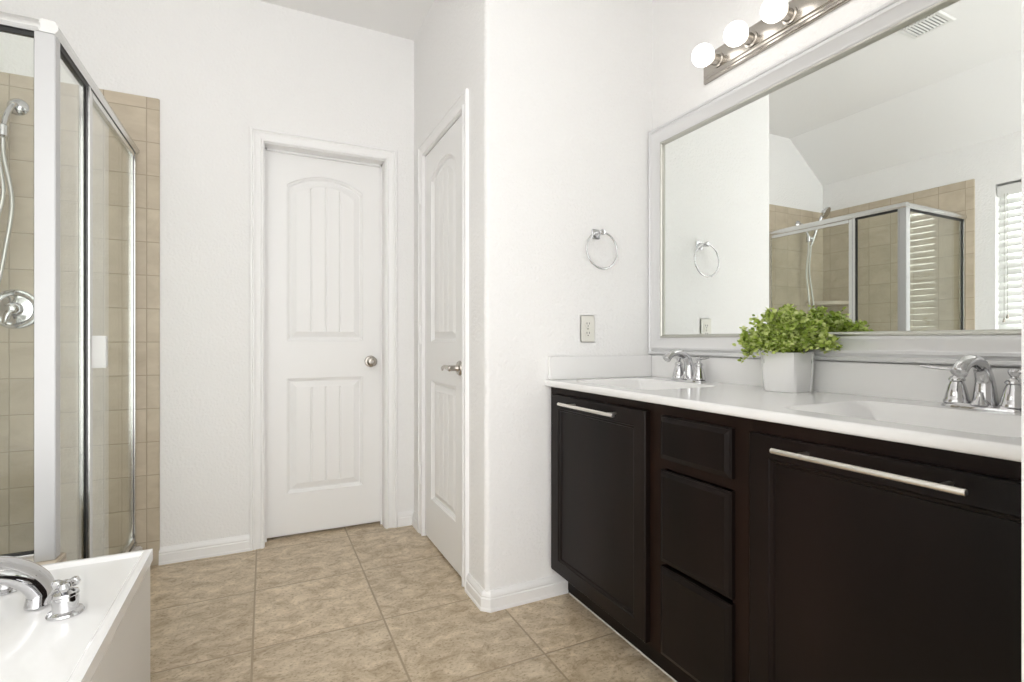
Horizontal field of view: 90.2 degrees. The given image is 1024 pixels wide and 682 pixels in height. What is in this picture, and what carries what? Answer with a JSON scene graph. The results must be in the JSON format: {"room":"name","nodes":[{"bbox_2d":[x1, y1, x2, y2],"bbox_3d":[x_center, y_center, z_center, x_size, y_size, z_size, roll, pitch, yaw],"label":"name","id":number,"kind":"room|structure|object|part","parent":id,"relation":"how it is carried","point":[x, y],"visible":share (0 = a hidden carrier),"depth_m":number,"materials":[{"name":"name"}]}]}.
{"room":"bathroom","nodes":[
{"label":"bathroom","id":0,"kind":"room"},
{"bbox_2d":[0,0,413,565],"bbox_3d":[-1.518,-0.338,2.528,2.071,2.775,0.132,0,0,-26],"label":"wall","id":1,"kind":"structure","parent":0,"point":[217,70],"depth_m":2.42,"materials":[{"name":"white paint"}]},
{"bbox_2d":[0,98,28,282],"bbox_3d":[-2.112,-0.653,2.061,0.118,0.932,0.253,0,0,2],"label":"handheld shower","id":2,"kind":"object","parent":1,"relation":"attached to","point":[16,106],"visible":1,"depth_m":2.09,"materials":[{"name":"silver metal"}]},
{"bbox_3d":[-2.090,-0.942,2.124,0.025,0.127,0.084,0,0,-9],"label":"arm","id":3,"kind":"part","parent":2,"relation":"part of","materials":[{"name":"silver metal"}]},
{"bbox_2d":[0,289,33,328],"bbox_3d":[-2.094,-0.135,2.136,0.168,0.168,0.071,0,0,-26],"label":"shower valve","id":4,"kind":"object","parent":1,"relation":"attached to","point":[16,306],"visible":0.94,"depth_m":2.16,"materials":[{"name":"silver metal"}]},
{"bbox_3d":[-2.091,-0.118,2.130,0.060,0.094,0.057,0,0,-26],"label":"lever","id":5,"kind":"part","parent":4,"relation":"part of","materials":[{"name":"silver metal"}]},
{"bbox_2d":[159,534,249,564],"bbox_3d":[-1.485,1.011,2.475,0.381,0.078,0.017,0,0,-26],"label":"baseboard","id":6,"kind":"structure","parent":1,"relation":"attached to","point":[237,544],"depth_m":2.47,"materials":[{"name":"white wood"}]},
{"bbox_2d":[267,151,379,537],"bbox_3d":[-1.016,0.015,2.788,0.599,2.035,0.092,0,0,-26],"label":"door","id":7,"kind":"structure","parent":1,"relation":"in","point":[323,215],"depth_m":2.80,"materials":[{"name":"white wood"}]},
{"bbox_3d":[-0.794,0.116,2.880,0.066,0.066,0.064,0,0,-26],"label":"knob","id":8,"kind":"part","parent":7,"relation":"part of","materials":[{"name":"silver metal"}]},
{"bbox_2d":[250,126,396,550],"bbox_3d":[-1.008,-0.013,2.772,0.741,2.126,0.137,0,0,-26],"label":"trim","id":9,"kind":"structure","parent":1,"relation":"attached to","point":[262,140],"depth_m":2.69,"materials":[{"name":"white wood"}]},
{"bbox_2d":[397,510,413,526],"bbox_3d":[-0.603,1.011,2.902,0.097,0.078,0.017,0,0,-26],"label":"baseboard","id":10,"kind":"structure","parent":1,"relation":"attached to","point":[403,518],"depth_m":2.89,"materials":[{"name":"white"}]},
{"bbox_2d":[269,521,378,537],"bbox_3d":[-1.045,0.000,2.849,0.653,2.100,0.026,0,0,-26],"label":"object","id":11,"kind":"structure","parent":0,"point":[374,521],"depth_m":2.83,"materials":[{"name":"white"}]},
{"bbox_2d":[35,0,651,591],"bbox_3d":[-0.627,-0.338,1.767,2.988,2.775,0.124,0,0,-26],"label":"wall","id":12,"kind":"structure","parent":0,"point":[564,87],"depth_m":2.09,"materials":[{"name":"white paint"}]},
{"bbox_2d":[465,573,567,612],"bbox_3d":[0.020,1.011,2.128,0.383,0.078,0.195,0,0,-26],"label":"baseboard","id":13,"kind":"structure","parent":12,"relation":"attached to","point":[490,601],"depth_m":2.04,"materials":[{"name":"white wood"}]},
{"bbox_2d":[580,315,594,341],"bbox_3d":[0.324,-0.052,2.181,0.072,0.115,0.008,0,0,-26],"label":"wall outlet","id":14,"kind":"object","parent":12,"relation":"attached to","point":[587,322],"visible":1,"depth_m":2.18,"materials":[{"name":"beige plastic"}]},
{"bbox_2d":[585,320,590,327],"bbox_3d":[0.325,-0.072,2.179,0.033,0.033,0.002,0,0,-26],"label":"socket","id":15,"kind":"object","parent":14,"relation":"attached to","point":[587,322],"depth_m":2.18,"materials":[{"name":"beige plastic"}]},
{"bbox_2d":[585,330,590,336],"bbox_3d":[0.325,-0.032,2.179,0.033,0.033,0.002,0,0,-26],"label":"socket","id":16,"kind":"object","parent":14,"relation":"attached to","point":[587,332],"depth_m":2.18,"materials":[{"name":"beige plastic"}]},
{"bbox_2d":[586,229,617,269],"bbox_3d":[0.373,-0.391,2.175,0.164,0.179,0.063,0,0,-26],"label":"towel ring","id":17,"kind":"object","parent":12,"relation":"attached to","point":[596,233],"visible":1,"depth_m":2.16,"materials":[{"name":"silver metal"}]},
{"bbox_2d":[259,0,433,40],"bbox_3d":[-0.301,-1.564,0.965,3.100,0.522,4.200,0,0,-26],"label":"ceiling","id":18,"kind":"structure","parent":0,"point":[399,18],"depth_m":2.67,"materials":[{"name":"white paint"}]},
{"bbox_2d":[150,521,673,681],"bbox_3d":[-0.464,1.100,1.303,3.100,0.100,3.450,0,0,-26],"label":"floor","id":19,"kind":"structure","parent":0,"point":[368,602],"depth_m":1.88,"materials":[{"name":"tile"}]},
{"bbox_2d":[0,549,152,681],"bbox_3d":[-1.109,0.828,0.463,1.003,0.445,1.800,0,0,-26],"label":"bathtub","id":20,"kind":"object","parent":19,"relation":"on","point":[108,641],"visible":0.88,"depth_m":1.14,"materials":[{"name":"ceramic"}]},
{"bbox_2d":[0,556,84,621],"bbox_3d":[-1.150,0.547,1.180,0.299,0.140,0.293,0,0,-26],"label":"tub faucet","id":21,"kind":"object","parent":20,"relation":"on","point":[40,589],"visible":1,"depth_m":1.15,"materials":[{"name":"silver metal"}]},
{"bbox_3d":[-1.248,0.584,1.258,0.068,0.061,0.068,0,0,-26],"label":"handle","id":22,"kind":"part","parent":21,"relation":"part of","materials":[{"name":"silver metal"}]},
{"bbox_3d":[-1.145,0.547,1.112,0.081,0.140,0.269,0,0,23],"label":"spout","id":23,"kind":"part","parent":21,"relation":"part of","materials":[{"name":"silver metal"}]},
{"bbox_3d":[-1.007,0.584,1.150,0.068,0.061,0.068,0,0,-26],"label":"handle","id":24,"kind":"part","parent":21,"relation":"part of","materials":[{"name":"silver metal"}]},
{"bbox_2d":[134,546,142,550],"bbox_3d":[-1.848,0.998,1.755,0.778,0.105,0.970,0,0,-26],"label":"shower pan","id":25,"kind":"object","parent":19,"relation":"on","point":[138,548],"visible":0.06,"depth_m":2.33,"materials":[{"name":"plastic"}]},
{"bbox_2d":[0,11,138,561],"bbox_3d":[-1.827,0.025,1.732,0.796,1.840,1.030,0,0,-26],"label":"shower enclosure","id":26,"kind":"object","parent":25,"relation":"on","point":[50,44],"visible":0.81,"depth_m":1.43,"materials":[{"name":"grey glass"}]},
{"bbox_3d":[-1.643,-0.877,1.273,0.727,0.036,0.044,0,0,-26],"label":"rail","id":27,"kind":"part","parent":26,"relation":"part of","materials":[{"name":"silver metal"}]},
{"bbox_3d":[-1.649,0.602,1.270,0.713,0.022,0.028,0,0,-26],"label":"rail","id":28,"kind":"part","parent":26,"relation":"part of","materials":[{"name":"silver metal"}]},
{"bbox_3d":[-1.310,0.043,1.441,0.046,1.803,0.052,0,0,-26],"label":"corner post","id":29,"kind":"part","parent":26,"relation":"part of","materials":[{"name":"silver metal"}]},
{"bbox_3d":[-1.434,0.032,1.713,0.028,1.780,0.018,0,0,-26],"label":"strike post","id":30,"kind":"part","parent":26,"relation":"part of","materials":[{"name":"silver metal"}]},
{"bbox_3d":[-1.516,-0.877,1.883,0.044,0.036,1.030,0,0,-26],"label":"rail","id":31,"kind":"part","parent":26,"relation":"part of","materials":[{"name":"silver metal"}]},
{"bbox_3d":[-1.417,0.037,1.752,0.040,0.110,0.026,0,0,-26],"label":"door pull","id":32,"kind":"part","parent":26,"relation":"part of","materials":[{"name":"white plastic"}]},
{"bbox_3d":[-1.583,0.030,2.020,0.024,1.770,0.660,0,0,-26],"label":"door","id":33,"kind":"part","parent":26,"relation":"part of","materials":[{"name":"clear glass"}]},
{"bbox_3d":[-1.528,0.933,1.907,0.028,0.022,0.976,0,0,-26],"label":"rail","id":34,"kind":"part","parent":26,"relation":"part of","materials":[{"name":"silver metal"}]},
{"bbox_2d":[551,387,1021,681],"bbox_3d":[0.713,0.617,1.503,0.603,0.866,1.564,0,0,-26],"label":"vanity cabinet","id":35,"kind":"object","parent":19,"relation":"on","point":[718,547],"visible":0.97,"depth_m":1.16,"materials":[{"name":"brown wood"}]},
{"bbox_3d":[0.265,0.239,1.789,0.047,0.012,0.338,0,0,-26],"label":"bar pull","id":36,"kind":"part","parent":35,"relation":"part of","materials":[{"name":"silver metal"}]},
{"bbox_3d":[0.291,0.568,1.813,0.020,0.708,0.566,0,0,-26],"label":"door","id":37,"kind":"part","parent":35,"relation":"part of","materials":[{"name":"brown wood"}]},
{"bbox_3d":[0.496,0.791,1.391,0.020,0.261,0.255,0,0,-26],"label":"drawer","id":38,"kind":"part","parent":35,"relation":"part of","materials":[{"name":"brown wood"}]},
{"bbox_3d":[0.496,0.513,1.391,0.020,0.270,0.255,0,0,-26],"label":"drawer","id":39,"kind":"part","parent":35,"relation":"part of","materials":[{"name":"brown wood"}]},
{"bbox_3d":[0.496,0.282,1.391,0.020,0.127,0.255,0,0,-26],"label":"drawer","id":40,"kind":"part","parent":35,"relation":"part of","materials":[{"name":"brown wood"}]},
{"bbox_2d":[544,355,1021,461],"bbox_3d":[0.730,0.172,1.511,0.568,0.217,1.564,0,0,-26],"label":"countertop","id":41,"kind":"structure","parent":35,"relation":"on","point":[900,403],"depth_m":1.37,"materials":[{"name":"stone"}]},
{"bbox_2d":[663,349,708,382],"bbox_3d":[0.687,0.096,2.025,0.168,0.128,0.180,0,0,17],"label":"faucet","id":42,"kind":"object","parent":41,"relation":"on","point":[688,373],"visible":1,"depth_m":2.01,"materials":[{"name":"silver metal"}]},
{"bbox_3d":[0.681,0.106,2.081,0.054,0.088,0.054,0,0,-26],"label":"handle","id":43,"kind":"part","parent":42,"relation":"part of","materials":[{"name":"silver metal"}]},
{"bbox_3d":[0.660,0.091,2.012,0.156,0.119,0.050,0,0,-26],"label":"spout","id":44,"kind":"part","parent":42,"relation":"part of","materials":[{"name":"silver metal"}]},
{"bbox_3d":[0.704,0.154,2.033,0.062,0.012,0.164,0,0,-26],"label":"plate","id":45,"kind":"part","parent":42,"relation":"part of","materials":[{"name":"silver metal"}]},
{"bbox_3d":[0.727,0.106,1.986,0.054,0.088,0.054,0,0,-26],"label":"handle","id":46,"kind":"part","parent":42,"relation":"part of","materials":[{"name":"silver metal"}]},
{"bbox_2d":[732,303,842,392],"bbox_3d":[0.849,0.019,1.618,0.176,0.280,0.333,0,0,-30],"label":"potted plant","id":47,"kind":"object","parent":41,"relation":"on","point":[788,369],"visible":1,"depth_m":1.58,"materials":[{"name":"green plant"}]},
{"bbox_3d":[0.876,0.098,1.625,0.114,0.124,0.114,0,0,-30],"label":"pot","id":48,"kind":"part","parent":47,"relation":"part of","materials":[{"name":"white ceramic"}]},
{"bbox_2d":[920,355,1021,413],"bbox_3d":[1.092,0.096,1.189,0.168,0.128,0.180,0,0,17],"label":"faucet","id":49,"kind":"object","parent":41,"relation":"on","point":[985,394],"visible":0.98,"depth_m":1.18,"materials":[{"name":"silver metal"}]},
{"bbox_3d":[1.063,0.068,1.271,0.011,0.013,0.070,0,0,-42],"label":"lever","id":50,"kind":"part","parent":49,"relation":"part of","materials":[{"name":"silver metal"}]},
{"bbox_3d":[1.086,0.106,1.245,0.054,0.088,0.054,0,0,-26],"label":"handle","id":51,"kind":"part","parent":49,"relation":"part of","materials":[{"name":"silver metal"}]},
{"bbox_3d":[1.065,0.091,1.176,0.156,0.119,0.050,0,0,-26],"label":"spout","id":52,"kind":"part","parent":49,"relation":"part of","materials":[{"name":"silver metal"}]},
{"bbox_3d":[1.109,0.154,1.197,0.062,0.012,0.164,0,0,-26],"label":"plate","id":53,"kind":"part","parent":49,"relation":"part of","materials":[{"name":"silver metal"}]},
{"bbox_3d":[1.132,0.106,1.149,0.054,0.088,0.054,0,0,-26],"label":"handle","id":54,"kind":"part","parent":49,"relation":"part of","materials":[{"name":"silver metal"}]},
{"bbox_3d":[0.661,0.241,0.972,0.047,0.012,0.346,0,0,-26],"label":"bar pull","id":55,"kind":"part","parent":35,"relation":"part of","materials":[{"name":"silver metal"}]},
{"bbox_3d":[0.699,0.570,0.971,0.020,0.704,0.566,0,0,-26],"label":"door","id":56,"kind":"part","parent":35,"relation":"part of","materials":[{"name":"brown wood"}]},
{"bbox_2d":[414,0,475,579],"bbox_3d":[-0.335,-0.338,2.576,0.100,2.775,1.077,0,0,-26],"label":"wall","id":57,"kind":"structure","parent":0,"point":[445,42],"depth_m":2.38,"materials":[{"name":"white paint"}]},
{"bbox_2d":[412,511,417,531],"bbox_3d":[-0.537,1.011,2.857,0.017,0.078,0.119,0,0,-26],"label":"baseboard","id":58,"kind":"structure","parent":57,"relation":"attached to","point":[415,515],"depth_m":2.86,"materials":[{"name":"white wood"}]},
{"bbox_2d":[419,115,461,576],"bbox_3d":[-0.352,0.023,2.479,0.090,2.030,0.627,0,0,-26],"label":"door","id":59,"kind":"structure","parent":57,"relation":"in","point":[443,163],"depth_m":2.47,"materials":[{"name":"white wood"}]},
{"bbox_3d":[-0.274,0.120,2.280,0.058,0.066,0.145,0,0,-26],"label":"handle","id":60,"kind":"part","parent":59,"relation":"part of","materials":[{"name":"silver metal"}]},
{"bbox_2d":[418,88,468,589],"bbox_3d":[-0.318,-0.004,2.484,0.085,2.108,0.736,0,0,-26],"label":"trim","id":61,"kind":"structure","parent":57,"relation":"attached to","point":[460,107],"depth_m":2.18,"materials":[{"name":"white"}]},
{"bbox_2d":[652,0,1021,367],"bbox_3d":[1.327,-0.338,1.046,0.100,2.775,2.926,0,0,-26],"label":"wall","id":62,"kind":"structure","parent":0,"point":[678,26],"depth_m":2.08,"materials":[{"name":"white paint"}]},
{"bbox_2d":[692,0,850,84],"bbox_3d":[0.921,-1.088,1.606,0.140,0.110,0.937,0,0,-26],"label":"vanity light","id":63,"kind":"object","parent":62,"relation":"attached to","point":[781,19],"visible":1,"depth_m":1.77,"materials":[{"name":"silver metal"}]},
{"bbox_2d":[692,43,722,67],"bbox_3d":[0.743,-1.083,1.943,0.112,0.081,0.081,0,0,-26],"label":"bulb","id":64,"kind":"object","parent":63,"relation":"attached to","point":[704,55],"depth_m":1.93,"materials":[{"name":"white glass"}]},
{"bbox_2d":[723,20,756,47],"bbox_3d":[0.808,-1.083,1.808,0.112,0.081,0.081,0,0,-26],"label":"bulb","id":65,"kind":"object","parent":63,"relation":"attached to","point":[737,33],"depth_m":1.79,"materials":[{"name":"white glass"}]},
{"bbox_2d":[760,0,796,24],"bbox_3d":[0.873,-1.083,1.673,0.112,0.081,0.081,0,0,-26],"label":"bulb","id":66,"kind":"object","parent":63,"relation":"attached to","point":[778,12],"depth_m":1.66,"materials":[{"name":"white glass"}]},
{"bbox_2d":[648,0,1021,366],"bbox_3d":[0.968,-0.447,1.628,0.037,1.013,1.558,0,0,-26],"label":"framed mirror","id":67,"kind":"object","parent":62,"relation":"attached to","point":[866,180],"visible":0.82,"depth_m":1.50,"materials":[{"name":"silver metal"}]},
{"bbox_2d":[651,355,1021,402],"bbox_3d":[0.976,0.124,1.631,0.020,0.120,1.564,0,0,-26],"label":"backsplash","id":68,"kind":"structure","parent":62,"relation":"attached to","point":[886,380],"depth_m":1.50,"materials":[{"name":"stone"}]},
{"bbox_2d":[1022,0,1023,681],"bbox_3d":[0.966,-0.338,0.684,0.865,2.775,0.128,0,0,-26],"label":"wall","id":69,"kind":"structure","parent":0,"point":[1022,0],"depth_m":0.56,"materials":[{"name":"white paint"}]}
]}

